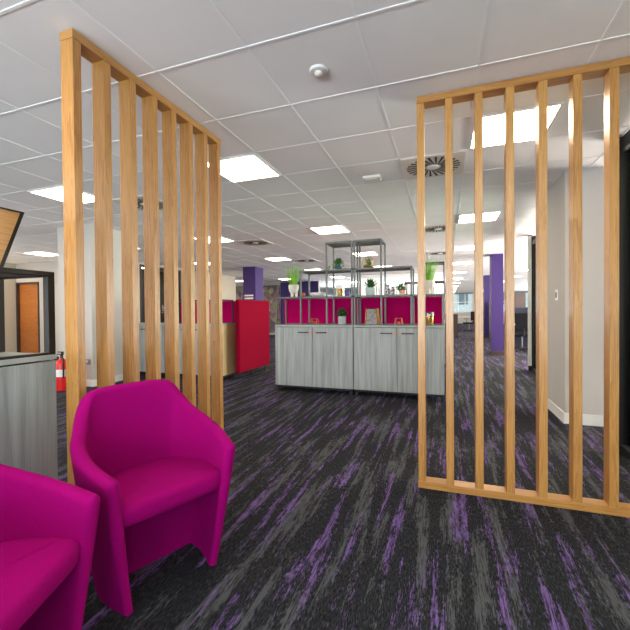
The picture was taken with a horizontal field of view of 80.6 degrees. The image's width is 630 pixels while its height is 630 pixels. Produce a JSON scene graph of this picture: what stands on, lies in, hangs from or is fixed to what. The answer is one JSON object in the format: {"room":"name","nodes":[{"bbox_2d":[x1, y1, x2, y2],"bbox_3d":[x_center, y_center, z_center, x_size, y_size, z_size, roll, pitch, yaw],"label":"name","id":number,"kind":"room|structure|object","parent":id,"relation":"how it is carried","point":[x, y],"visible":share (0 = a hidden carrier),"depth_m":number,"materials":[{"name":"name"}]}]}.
{"room":"open-plan office","nodes":[
{"label":"open-plan office","id":0,"kind":"room"},
{"bbox_2d":[4,263,16,351],"bbox_3d":[-10.528,-0.089,5.641,0.200,2.626,10.900,0,1,19],"label":"wall","id":1,"kind":"structure","parent":0,"point":[9,284],"depth_m":10.60,"materials":[{"name":"beige paint"}]},
{"bbox_2d":[16,261,58,355],"bbox_3d":[-6.949,-0.174,10.269,3.500,2.626,0.200,0,1,19],"label":"wall","id":2,"kind":"structure","parent":0,"point":[50,266],"depth_m":10.40,"materials":[{"name":"paint"}]},
{"bbox_2d":[16,282,39,352],"bbox_3d":[-8.163,0.104,10.666,0.935,2.080,0.180,0,1,19],"label":"door","id":3,"kind":"structure","parent":2,"relation":"in","point":[27,293],"depth_m":10.69,"materials":[{"name":"brown wood"}]},
{"bbox_2d":[57,224,122,386],"bbox_3d":[-3.837,-0.156,6.463,0.778,2.626,0.758,0,1,19],"label":"wall","id":4,"kind":"structure","parent":0,"point":[89,229],"depth_m":6.20,"materials":[{"name":"paint"}]},
{"bbox_2d":[86,359,90,364],"bbox_3d":[-3.711,0.761,6.038,0.160,0.090,0.013,0,1,19],"label":"wall socket","id":5,"kind":"object","parent":4,"relation":"attached to","point":[88,361],"visible":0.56,"depth_m":6.02,"materials":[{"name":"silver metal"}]},
{"bbox_2d":[142,269,164,322],"bbox_3d":[-5.548,-0.219,13.063,0.100,2.626,6.000,0,1,19],"label":"wall","id":6,"kind":"structure","parent":0,"point":[162,319],"depth_m":13.15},
{"bbox_2d":[138,262,235,322],"bbox_3d":[-4.345,-0.225,12.642,0.150,2.626,6.000,0,1,19],"label":"wall","id":7,"kind":"structure","parent":0,"point":[228,282],"depth_m":14.71,"materials":[{"name":"beige paint"}]},
{"bbox_2d":[140,264,180,322],"bbox_3d":[-4.733,-0.174,11.427,0.120,2.560,1.750,0,1,19],"label":"window","id":8,"kind":"structure","parent":7,"relation":"in","point":[141,266],"depth_m":10.62,"materials":[{"name":"black metal"}]},
{"bbox_2d":[236,281,319,334],"bbox_3d":[-3.676,-0.310,19.399,8.250,2.626,0.200,0,1,19],"label":"wall","id":9,"kind":"structure","parent":0,"point":[278,283],"depth_m":18.70,"materials":[{"name":"grey paint"}]},
{"bbox_2d":[236,285,279,332],"bbox_3d":[-3.976,-0.294,19.375,4.700,2.400,0.035,0,1,19],"label":"wall mural","id":10,"kind":"object","parent":9,"relation":"attached to","point":[270,292],"visible":0.29,"depth_m":18.73},
{"bbox_2d":[280,281,318,323],"bbox_3d":[-0.768,-0.322,18.249,2.000,2.626,0.049,0,1,19],"label":"wall","id":11,"kind":"structure","parent":0,"point":[314,285],"depth_m":18.37,"materials":[{"name":"paint"}]},
{"bbox_2d":[0,0,629,295],"bbox_3d":[1.513,-1.673,15.551,20.600,0.100,37.600,0,1,19],"label":"ceiling","id":12,"kind":"structure","parent":0,"point":[426,37],"depth_m":2.53,"materials":[{"name":"tile"}]},
{"bbox_2d":[25,251,57,255],"bbox_3d":[-6.530,-1.469,8.929,0.578,0.011,0.578,0,1,19],"label":"recessed light","id":13,"kind":"object","parent":12,"relation":"in","point":[40,253],"visible":0.83,"depth_m":8.86,"materials":[{"name":"beige plastic"}]},
{"bbox_2d":[27,185,93,203],"bbox_3d":[-2.990,-1.447,4.512,0.578,0.011,0.578,0,1,19],"label":"recessed light","id":14,"kind":"object","parent":12,"relation":"in","point":[56,192],"visible":0.49,"depth_m":4.42,"materials":[{"name":"beige plastic"}]},
{"bbox_2d":[112,195,178,210],"bbox_3d":[-2.225,-1.454,4.880,0.576,0.019,0.576,0,1,19],"label":"ceiling vent","id":15,"kind":"object","parent":12,"relation":"in","point":[139,198],"visible":0.28,"depth_m":4.81,"materials":[{"name":"white plastic"}]},
{"bbox_2d":[194,236,233,242],"bbox_3d":[-1.999,-1.489,7.344,0.578,0.011,0.578,0,1,19],"label":"recessed light","id":16,"kind":"object","parent":12,"relation":"in","point":[223,239],"visible":0.39,"depth_m":7.42,"materials":[{"name":"beige plastic"}]},
{"bbox_2d":[208,153,280,182],"bbox_3d":[-0.724,-1.457,3.720,0.578,0.011,0.578,0,1,19],"label":"recessed light","id":17,"kind":"object","parent":12,"relation":"in","point":[248,167],"visible":0.76,"depth_m":3.71,"materials":[{"name":"beige plastic"}]},
{"bbox_2d":[236,239,272,245],"bbox_3d":[-1.235,-1.496,7.712,0.576,0.019,0.576,0,1,19],"label":"ceiling vent","id":18,"kind":"object","parent":12,"relation":"in","point":[256,242],"visible":1,"depth_m":7.66,"materials":[{"name":"white plastic"}]},
{"bbox_2d":[264,257,290,260],"bbox_3d":[-1.009,-1.531,10.175,0.578,0.011,0.578,0,1,19],"label":"recessed light","id":19,"kind":"object","parent":12,"relation":"in","point":[275,258],"visible":1,"depth_m":10.22,"materials":[{"name":"beige plastic"}]},
{"bbox_2d":[294,259,318,261],"bbox_3d":[-0.244,-1.538,10.543,0.576,0.019,0.576,0,1,19],"label":"ceiling vent","id":20,"kind":"object","parent":12,"relation":"in","point":[298,260],"visible":1,"depth_m":10.47,"materials":[{"name":"white plastic"}]},
{"bbox_2d":[0,0,629,295],"bbox_3d":[1.514,-1.623,15.551,20.600,0.007,37.600,0,1,19],"label":"grid","id":21,"kind":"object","parent":12,"relation":"attached to","point":[355,18],"depth_m":2.80,"materials":[{"name":"white metal"}]},
{"bbox_2d":[309,64,327,77],"bbox_3d":[0.022,-1.433,2.202,0.110,0.037,0.110,0,1,19],"label":"sensor","id":22,"kind":"object","parent":12,"relation":"attached to","point":[318,70],"visible":1,"depth_m":2.18,"materials":[{"name":"white plastic"}]},
{"bbox_2d":[309,225,349,234],"bbox_3d":[0.266,-1.499,6.551,0.578,0.011,0.578,0,1,19],"label":"recessed light","id":23,"kind":"object","parent":12,"relation":"in","point":[336,228],"visible":1,"depth_m":6.50,"materials":[{"name":"beige plastic"}]},
{"bbox_2d":[355,251,377,255],"bbox_3d":[1.256,-1.541,9.383,0.578,0.011,0.578,0,1,19],"label":"recessed light","id":24,"kind":"object","parent":12,"relation":"in","point":[373,252],"visible":0.8,"depth_m":9.33,"materials":[{"name":"beige plastic"}]},
{"bbox_2d":[363,174,381,182],"bbox_3d":[0.613,-1.460,3.981,0.180,0.035,0.140,0,1,19],"label":"ceiling sensor","id":25,"kind":"object","parent":12,"relation":"attached to","point":[370,178],"visible":1,"depth_m":3.94,"materials":[{"name":"white plastic"}]},
{"bbox_2d":[361,272,442,296],"bbox_3d":[3.345,-0.461,14.716,3.400,2.316,0.060,0,1,19],"label":"vertical blind","id":26,"kind":"object","parent":12,"relation":"hanging from","point":[438,274],"visible":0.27,"depth_m":14.75,"materials":[{"name":"white plastic"}]},
{"bbox_2d":[400,150,465,179],"bbox_3d":[1.173,-1.469,3.692,0.576,0.019,0.576,0,1,19],"label":"ceiling vent","id":27,"kind":"object","parent":12,"relation":"in","point":[434,164],"visible":0.84,"depth_m":3.65,"materials":[{"name":"metal"}]},
{"bbox_2d":[428,251,445,254],"bbox_3d":[3.154,-1.553,9.355,0.576,0.019,0.576,0,1,19],"label":"ceiling vent","id":28,"kind":"object","parent":12,"relation":"in","point":[437,252],"visible":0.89,"depth_m":9.36,"materials":[{"name":"white plastic"}]},
{"bbox_2d":[425,224,455,232],"bbox_3d":[2.163,-1.511,6.523,0.576,0.019,0.576,0,1,19],"label":"ceiling vent","id":29,"kind":"object","parent":12,"relation":"in","point":[433,228],"visible":0.8,"depth_m":6.49,"materials":[{"name":"white plastic"}]},
{"bbox_2d":[453,261,472,264],"bbox_3d":[4.512,-1.593,11.422,0.578,0.011,0.578,0,1,19],"label":"recessed light","id":30,"kind":"object","parent":12,"relation":"in","point":[454,263],"visible":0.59,"depth_m":11.47,"materials":[{"name":"beige plastic"}]},
{"bbox_2d":[453,262,470,264],"bbox_3d":[4.512,-1.595,11.422,0.544,0.007,0.544,0,1,19],"label":"diffuser","id":31,"kind":"object","parent":30,"relation":"attached to","point":[454,263],"depth_m":11.47,"materials":[{"name":"beige plastic"}]},
{"bbox_2d":[454,245,473,250],"bbox_3d":[3.522,-1.552,8.590,0.578,0.011,0.578,0,1,19],"label":"recessed light","id":32,"kind":"object","parent":12,"relation":"in","point":[456,248],"visible":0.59,"depth_m":8.64,"materials":[{"name":"beige plastic"}]},
{"bbox_2d":[458,211,501,223],"bbox_3d":[2.531,-1.510,5.759,0.578,0.011,0.578,0,1,19],"label":"recessed light","id":33,"kind":"object","parent":12,"relation":"in","point":[487,216],"visible":0.83,"depth_m":5.73,"materials":[{"name":"beige plastic"}]},
{"bbox_2d":[469,102,563,149],"bbox_3d":[1.541,-1.468,2.927,0.578,0.011,0.578,0,1,19],"label":"recessed light","id":34,"kind":"object","parent":12,"relation":"in","point":[525,118],"visible":0.66,"depth_m":2.87,"materials":[{"name":"beige plastic"}]},
{"bbox_2d":[54,323,629,629],"bbox_3d":[1.537,1.053,15.583,20.600,0.100,37.600,0,1,19],"label":"floor","id":35,"kind":"structure","parent":0,"point":[329,524],"depth_m":2.03,"materials":[{"name":"carpet"}]},
{"bbox_2d":[0,352,57,479],"bbox_3d":[-1.712,0.703,1.406,0.483,0.990,1.198,0,1,19],"label":"credenza","id":36,"kind":"object","parent":35,"relation":"on","point":[28,405],"visible":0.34,"depth_m":1.77,"materials":[{"name":"grey wood"}]},
{"bbox_2d":[0,267,55,359],"bbox_3d":[-1.717,0.000,1.397,0.420,0.416,1.192,0,1,19],"label":"frame","id":37,"kind":"object","parent":36,"relation":"on","point":[5,273],"visible":1,"depth_m":1.87,"materials":[{"name":"black metal"}]},
{"bbox_2d":[0,207,24,266],"bbox_3d":[-1.685,-0.355,1.538,0.294,0.288,0.720,0,1,19],"label":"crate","id":38,"kind":"object","parent":37,"relation":"on","point":[10,220],"visible":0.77,"depth_m":1.76,"materials":[{"name":"beige wood"}]},
{"bbox_2d":[0,464,99,629],"bbox_3d":[-1.015,0.778,1.022,0.542,0.838,0.656,-1,1,-1],"label":"armchair","id":39,"kind":"object","parent":35,"relation":"on","point":[48,525],"visible":1,"depth_m":1.25,"materials":[{"name":"fabric"}]},
{"bbox_2d":[56,351,65,390],"bbox_3d":[-3.901,0.866,5.743,0.216,0.600,0.177,0,1,19],"label":"fire extinguisher","id":40,"kind":"object","parent":35,"relation":"on","point":[60,363],"visible":0.88,"depth_m":5.67,"materials":[{"name":"red metal"}]},
{"bbox_2d":[60,28,223,484],"bbox_3d":[-1.024,-0.130,2.488,0.089,2.618,1.296,0,1,19],"label":"slatted screen","id":41,"kind":"object","parent":35,"relation":"on","point":[73,45],"visible":0.61,"depth_m":2.23,"materials":[{"name":"brown wood"}]},
{"bbox_2d":[139,323,164,377],"bbox_3d":[-3.225,0.649,7.138,1.198,0.990,0.483,0,1,19],"label":"credenza","id":42,"kind":"object","parent":35,"relation":"on","point":[141,325],"visible":0.2,"depth_m":6.89,"materials":[{"name":"grey wood"}]},
{"bbox_2d":[70,379,234,615],"bbox_3d":[-0.768,0.767,1.756,0.542,0.838,0.656,0,1,42],"label":"armchair","id":43,"kind":"object","parent":35,"relation":"on","point":[159,467],"visible":0.9,"depth_m":1.77,"materials":[{"name":"fabric"}]},
{"bbox_2d":[179,323,235,377],"bbox_3d":[-2.088,0.643,6.741,1.198,0.990,0.483,0,1,19],"label":"credenza","id":44,"kind":"object","parent":35,"relation":"on","point":[228,329],"visible":0.27,"depth_m":6.57,"materials":[{"name":"brown wood"}]},
{"bbox_2d":[179,299,233,323],"bbox_3d":[-2.095,-0.060,6.731,1.192,0.416,0.385,0,1,19],"label":"frame","id":45,"kind":"object","parent":44,"relation":"on","point":[222,299],"visible":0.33,"depth_m":6.71,"materials":[{"name":"black metal"}]},
{"bbox_2d":[180,301,235,375],"bbox_3d":[-2.027,0.442,7.025,1.230,1.385,0.050,0,1,19],"label":"acoustic panel","id":46,"kind":"object","parent":35,"relation":"on","point":[226,305],"visible":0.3,"depth_m":6.86,"materials":[{"name":"fabric"}]},
{"bbox_2d":[235,299,269,374],"bbox_3d":[-1.394,0.425,7.116,0.624,1.405,1.220,0,1,19],"label":"partition","id":47,"kind":"object","parent":35,"relation":"on","point":[251,316],"visible":0.81,"depth_m":6.86,"materials":[{"name":"red fabric"}]},
{"bbox_2d":[243,267,262,300],"bbox_3d":[-2.022,-0.240,12.226,0.478,2.626,0.578,0,1,19],"label":"column","id":48,"kind":"structure","parent":35,"relation":"on","point":[252,276],"depth_m":11.98,"materials":[{"name":"purple paint"}]},
{"bbox_2d":[275,324,353,395],"bbox_3d":[0.037,0.639,5.584,1.198,0.990,0.483,0,1,19],"label":"credenza","id":49,"kind":"object","parent":35,"relation":"on","point":[306,356],"visible":0.88,"depth_m":5.37,"materials":[{"name":"grey wood"}]},
{"bbox_2d":[310,318,318,323],"bbox_3d":[-0.004,0.097,5.513,0.112,0.095,0.092,0,1,19],"label":"candle holder","id":50,"kind":"object","parent":49,"relation":"on","point":[313,322],"visible":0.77,"depth_m":5.50,"materials":[{"name":"orange metal"}]},
{"bbox_2d":[275,240,358,324],"bbox_3d":[0.027,-0.450,5.570,1.192,1.186,0.385,0,1,19],"label":"frame","id":51,"kind":"object","parent":49,"relation":"on","point":[338,244],"visible":0.88,"depth_m":5.46,"materials":[{"name":"grey metal"}]},
{"bbox_2d":[285,264,302,296],"bbox_3d":[-0.332,-0.531,5.677,0.391,0.528,0.353,0,1,2],"label":"potted grass","id":52,"kind":"object","parent":51,"relation":"on","point":[293,287],"depth_m":5.62,"materials":[{"name":"plant"}]},
{"bbox_2d":[288,285,298,296],"bbox_3d":[-0.327,-0.362,5.671,0.156,0.191,0.154,0,1,19],"label":"pot","id":53,"kind":"object","parent":52,"relation":"attached to","point":[293,289],"depth_m":5.62,"materials":[{"name":"ceramic"}]},
{"bbox_2d":[310,292,325,295],"bbox_3d":[0.042,-0.300,5.543,0.250,0.062,0.250,0,1,19],"label":"bowl","id":54,"kind":"object","parent":51,"relation":"on","point":[314,293],"visible":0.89,"depth_m":5.45,"materials":[{"name":"white ceramic"}]},
{"bbox_2d":[328,258,344,268],"bbox_3d":[0.315,-0.745,5.421,0.292,0.189,0.203,-1,1,-4],"label":"trailing plant","id":55,"kind":"object","parent":51,"relation":"on","point":[337,265],"visible":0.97,"depth_m":5.39,"materials":[{"name":"green plant"}]},
{"bbox_2d":[337,289,342,295],"bbox_3d":[0.367,-0.326,5.429,0.100,0.110,0.099,0,1,19],"label":"tumbler","id":56,"kind":"object","parent":51,"relation":"on","point":[339,291],"visible":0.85,"depth_m":5.39,"materials":[{"name":"brown metal"}]},
{"bbox_2d":[336,308,348,323],"bbox_3d":[0.394,0.018,5.397,0.182,0.248,0.175,-1,1,-17],"label":"potted succulent","id":57,"kind":"object","parent":49,"relation":"on","point":[341,313],"visible":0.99,"depth_m":5.35,"materials":[{"name":"white ceramic"}]},
{"bbox_2d":[338,316,345,323],"bbox_3d":[0.394,0.080,5.394,0.124,0.125,0.124,0,1,19],"label":"pot","id":58,"kind":"object","parent":57,"relation":"attached to","point":[341,319],"depth_m":5.34,"materials":[{"name":"white ceramic"}]},
{"bbox_2d":[284,296,444,384],"bbox_3d":[0.668,0.435,5.658,2.460,1.385,0.050,0,1,19],"label":"acoustic panel","id":59,"kind":"object","parent":35,"relation":"on","point":[396,307],"visible":0.13,"depth_m":5.60,"materials":[{"name":"fabric"}]},
{"bbox_2d":[353,324,444,401],"bbox_3d":[1.173,0.634,5.186,1.198,0.990,0.483,0,1,19],"label":"credenza","id":60,"kind":"object","parent":35,"relation":"on","point":[385,356],"visible":0.98,"depth_m":4.99,"materials":[{"name":"grey wood"}]},
{"bbox_2d":[365,308,379,323],"bbox_3d":[0.807,0.023,5.228,0.202,0.235,0.102,0,1,19],"label":"photo frame","id":61,"kind":"object","parent":60,"relation":"on","point":[371,318],"visible":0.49,"depth_m":5.19,"materials":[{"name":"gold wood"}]},
{"bbox_2d":[366,309,376,323],"bbox_3d":[0.794,0.025,5.191,0.156,0.212,0.016,0,1,19],"label":"print","id":62,"kind":"object","parent":61,"relation":"attached to","point":[371,313],"depth_m":5.19},
{"bbox_2d":[353,238,443,325],"bbox_3d":[1.163,-0.455,5.173,1.192,1.186,0.385,0,1,19],"label":"frame","id":63,"kind":"object","parent":60,"relation":"on","point":[366,242],"visible":1,"depth_m":5.18,"materials":[{"name":"grey metal"}]},
{"bbox_2d":[362,257,373,267],"bbox_3d":[0.755,-0.741,5.287,0.175,0.175,0.167,0,1,19],"label":"planter","id":64,"kind":"object","parent":63,"relation":"on","point":[367,262],"visible":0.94,"depth_m":5.26,"materials":[{"name":"gold metal"}]},
{"bbox_2d":[362,278,382,294],"bbox_3d":[0.790,-0.396,5.297,0.308,0.245,0.323,-1,1,-18],"label":"agave plant","id":65,"kind":"object","parent":63,"relation":"on","point":[370,290],"visible":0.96,"depth_m":5.23,"materials":[{"name":"green plant"}]},
{"bbox_2d":[385,285,389,294],"bbox_3d":[1.018,-0.349,5.201,0.076,0.150,0.075,0,1,19],"label":"patterned vase","id":66,"kind":"object","parent":63,"relation":"on","point":[387,290],"visible":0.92,"depth_m":5.18,"materials":[{"name":"white ceramic"}]},
{"bbox_2d":[390,287,394,294],"bbox_3d":[1.082,-0.334,5.179,0.076,0.120,0.075,0,1,19],"label":"patterned vase","id":67,"kind":"object","parent":63,"relation":"on","point":[392,291],"visible":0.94,"depth_m":5.15,"materials":[{"name":"white ceramic"}]},
{"bbox_2d":[396,283,405,293],"bbox_3d":[1.186,-0.359,5.138,0.134,0.169,0.136,-1,1,-38],"label":"potted succulent","id":68,"kind":"object","parent":63,"relation":"on","point":[402,291],"visible":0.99,"depth_m":5.12,"materials":[{"name":"green plant"}]},
{"bbox_2d":[417,257,440,293],"bbox_3d":[1.531,-0.540,5.009,0.354,0.531,0.344,-1,1,-36],"label":"potted grass","id":69,"kind":"object","parent":63,"relation":"on","point":[429,280],"depth_m":4.97,"materials":[{"name":"plant"}]},
{"bbox_2d":[425,280,434,293],"bbox_3d":[1.537,-0.371,5.019,0.156,0.191,0.154,0,1,19],"label":"pot","id":70,"kind":"object","parent":69,"relation":"attached to","point":[429,284],"depth_m":4.96,"materials":[{"name":"ceramic"}]},
{"bbox_2d":[394,318,402,324],"bbox_3d":[1.152,0.089,5.108,0.112,0.100,0.092,0,1,19],"label":"candle holder","id":71,"kind":"object","parent":60,"relation":"on","point":[398,322],"visible":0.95,"depth_m":5.08,"materials":[{"name":"orange metal"}]},
{"bbox_2d":[426,312,433,324],"bbox_3d":[1.529,0.050,4.975,0.124,0.175,0.124,0,1,19],"label":"brass vase","id":72,"kind":"object","parent":60,"relation":"on","point":[429,315],"visible":0.78,"depth_m":4.93,"materials":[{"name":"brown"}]},
{"bbox_2d":[444,320,444,363],"bbox_3d":[2.151,0.593,7.959,1.198,0.990,0.483,0,1,19],"label":"credenza","id":73,"kind":"object","parent":35,"relation":"on","point":[444,320],"visible":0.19,"depth_m":7.56,"materials":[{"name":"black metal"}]},
{"bbox_2d":[405,262,444,319],"bbox_3d":[2.142,-0.496,7.945,1.192,1.186,0.385,0,1,19],"label":"frame","id":74,"kind":"object","parent":73,"relation":"on","point":[439,263],"visible":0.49,"depth_m":7.59,"materials":[{"name":"black metal"}]},
{"bbox_2d":[445,314,457,336],"bbox_3d":[5.953,0.458,16.191,0.500,1.000,0.520,0,1,19],"label":"base cabinet","id":75,"kind":"object","parent":35,"relation":"on","point":[455,316],"visible":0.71,"depth_m":15.90,"materials":[{"name":"brown wood"}]},
{"bbox_2d":[463,312,473,331],"bbox_3d":[8.244,0.354,19.914,0.640,1.080,0.615,-1,1,-35],"label":"chair","id":76,"kind":"object","parent":35,"relation":"on","point":[472,313],"visible":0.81,"depth_m":19.67,"materials":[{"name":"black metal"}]},
{"bbox_2d":[483,275,489,337],"bbox_3d":[7.358,-0.364,15.857,0.308,2.626,0.428,0,1,19],"label":"column","id":77,"kind":"structure","parent":35,"relation":"on","point":[486,278],"depth_m":15.69,"materials":[{"name":"purple paint"}]},
{"bbox_2d":[489,302,489,337],"bbox_3d":[7.301,0.210,14.974,0.450,1.500,0.520,0,1,19],"label":"cabinet","id":78,"kind":"object","parent":35,"relation":"on","point":[489,302],"visible":0.14,"depth_m":15.20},
{"bbox_2d":[489,253,503,355],"bbox_3d":[4.773,-0.270,9.769,0.308,2.626,0.428,0,1,19],"label":"column","id":79,"kind":"structure","parent":35,"relation":"on","point":[496,260],"depth_m":9.59,"materials":[{"name":"purple paint"}]},
{"bbox_2d":[515,293,525,306],"bbox_3d":[7.238,0.107,13.193,0.350,1.750,0.520,0,1,19],"label":"tall cabinet","id":80,"kind":"object","parent":35,"relation":"on","point":[520,298],"visible":0.21,"depth_m":12.94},
{"bbox_2d":[515,313,527,351],"bbox_3d":[5.843,0.486,10.487,0.640,1.080,0.615,0,1,19],"label":"chair","id":81,"kind":"object","parent":35,"relation":"on","point":[521,319],"visible":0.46,"depth_m":10.25,"materials":[{"name":"black fabric"}]},
{"bbox_2d":[515,307,527,347],"bbox_3d":[7.125,0.382,11.123,2.600,1.250,0.050,0,1,19],"label":"divider","id":82,"kind":"object","parent":35,"relation":"on","point":[517,339],"visible":0.02,"depth_m":11.39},
{"bbox_2d":[416,56,629,517],"bbox_3d":[1.397,-0.148,2.290,1.474,2.618,0.089,0,1,19],"label":"slatted screen","id":83,"kind":"object","parent":35,"relation":"on","point":[610,70],"visible":1,"depth_m":2.27,"materials":[{"name":"brown wood"}]},
{"bbox_2d":[619,130,629,459],"bbox_3d":[1.422,-0.121,-0.060,0.135,2.618,6.830,0,1,19],"label":"window","id":84,"kind":"structure","parent":35,"relation":"on","point":[624,141],"depth_m":3.07,"materials":[{"name":"black metal"}]},
{"bbox_3d":[6.980,0.638,10.706,2.600,0.750,0.800,0,1,19],"label":"desk","id":85,"kind":"object","parent":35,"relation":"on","visible":0},
{"bbox_2d":[515,308,527,312],"bbox_3d":[6.152,0.028,10.923,0.560,0.480,0.160,0,1,19],"label":"monitor","id":86,"kind":"object","parent":85,"relation":"on","point":[517,310],"visible":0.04,"depth_m":10.91,"materials":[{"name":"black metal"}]},
{"bbox_2d":[336,283,442,296],"bbox_3d":[3.874,-0.382,19.936,5.650,2.626,0.200,0,1,19],"label":"wall","id":87,"kind":"structure","parent":0,"point":[349,285],"depth_m":19.78,"materials":[{"name":"paint"}]},
{"bbox_2d":[445,291,527,322],"bbox_3d":[14.372,-0.604,31.093,6.600,2.626,0.200,0,1,19],"label":"wall","id":88,"kind":"structure","parent":0,"point":[462,316],"depth_m":31.55,"materials":[{"name":"paint"}]},
{"bbox_2d":[453,293,472,311],"bbox_3d":[12.508,-1.047,31.675,1.700,1.630,0.180,0,1,19],"label":"window","id":89,"kind":"structure","parent":88,"relation":"in","point":[458,302],"depth_m":31.71,"materials":[{"name":"paint"}]},
{"bbox_2d":[547,167,603,426],"bbox_3d":[2.894,-0.187,4.171,0.378,2.626,0.798,0,1,19],"label":"wall","id":90,"kind":"structure","parent":0,"point":[592,178],"depth_m":3.81,"materials":[{"name":"paint"}]},
{"bbox_2d":[528,235,535,372],"bbox_3d":[3.729,-0.210,5.855,0.145,2.618,2.960,0,1,19],"label":"window","id":91,"kind":"structure","parent":90,"relation":"in","point":[531,239],"depth_m":7.14,"materials":[{"name":"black metal"}]},
{"bbox_2d":[555,290,557,300],"bbox_3d":[2.692,-0.222,4.141,0.012,0.120,0.080,0,1,19],"label":"light switch","id":92,"kind":"object","parent":90,"relation":"attached to","point":[556,291],"visible":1,"depth_m":4.13,"materials":[{"name":"white plastic"}]},
{"label":"outside","id":93,"kind":"structure","parent":0,"visible":0},
{"bbox_2d":[335,293,527,311],"bbox_3d":[17.108,-0.740,45.879,30.000,10.500,6.080,0,1,19],"label":"office building","id":94,"kind":"structure","parent":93,"point":[467,298],"depth_m":42.67,"materials":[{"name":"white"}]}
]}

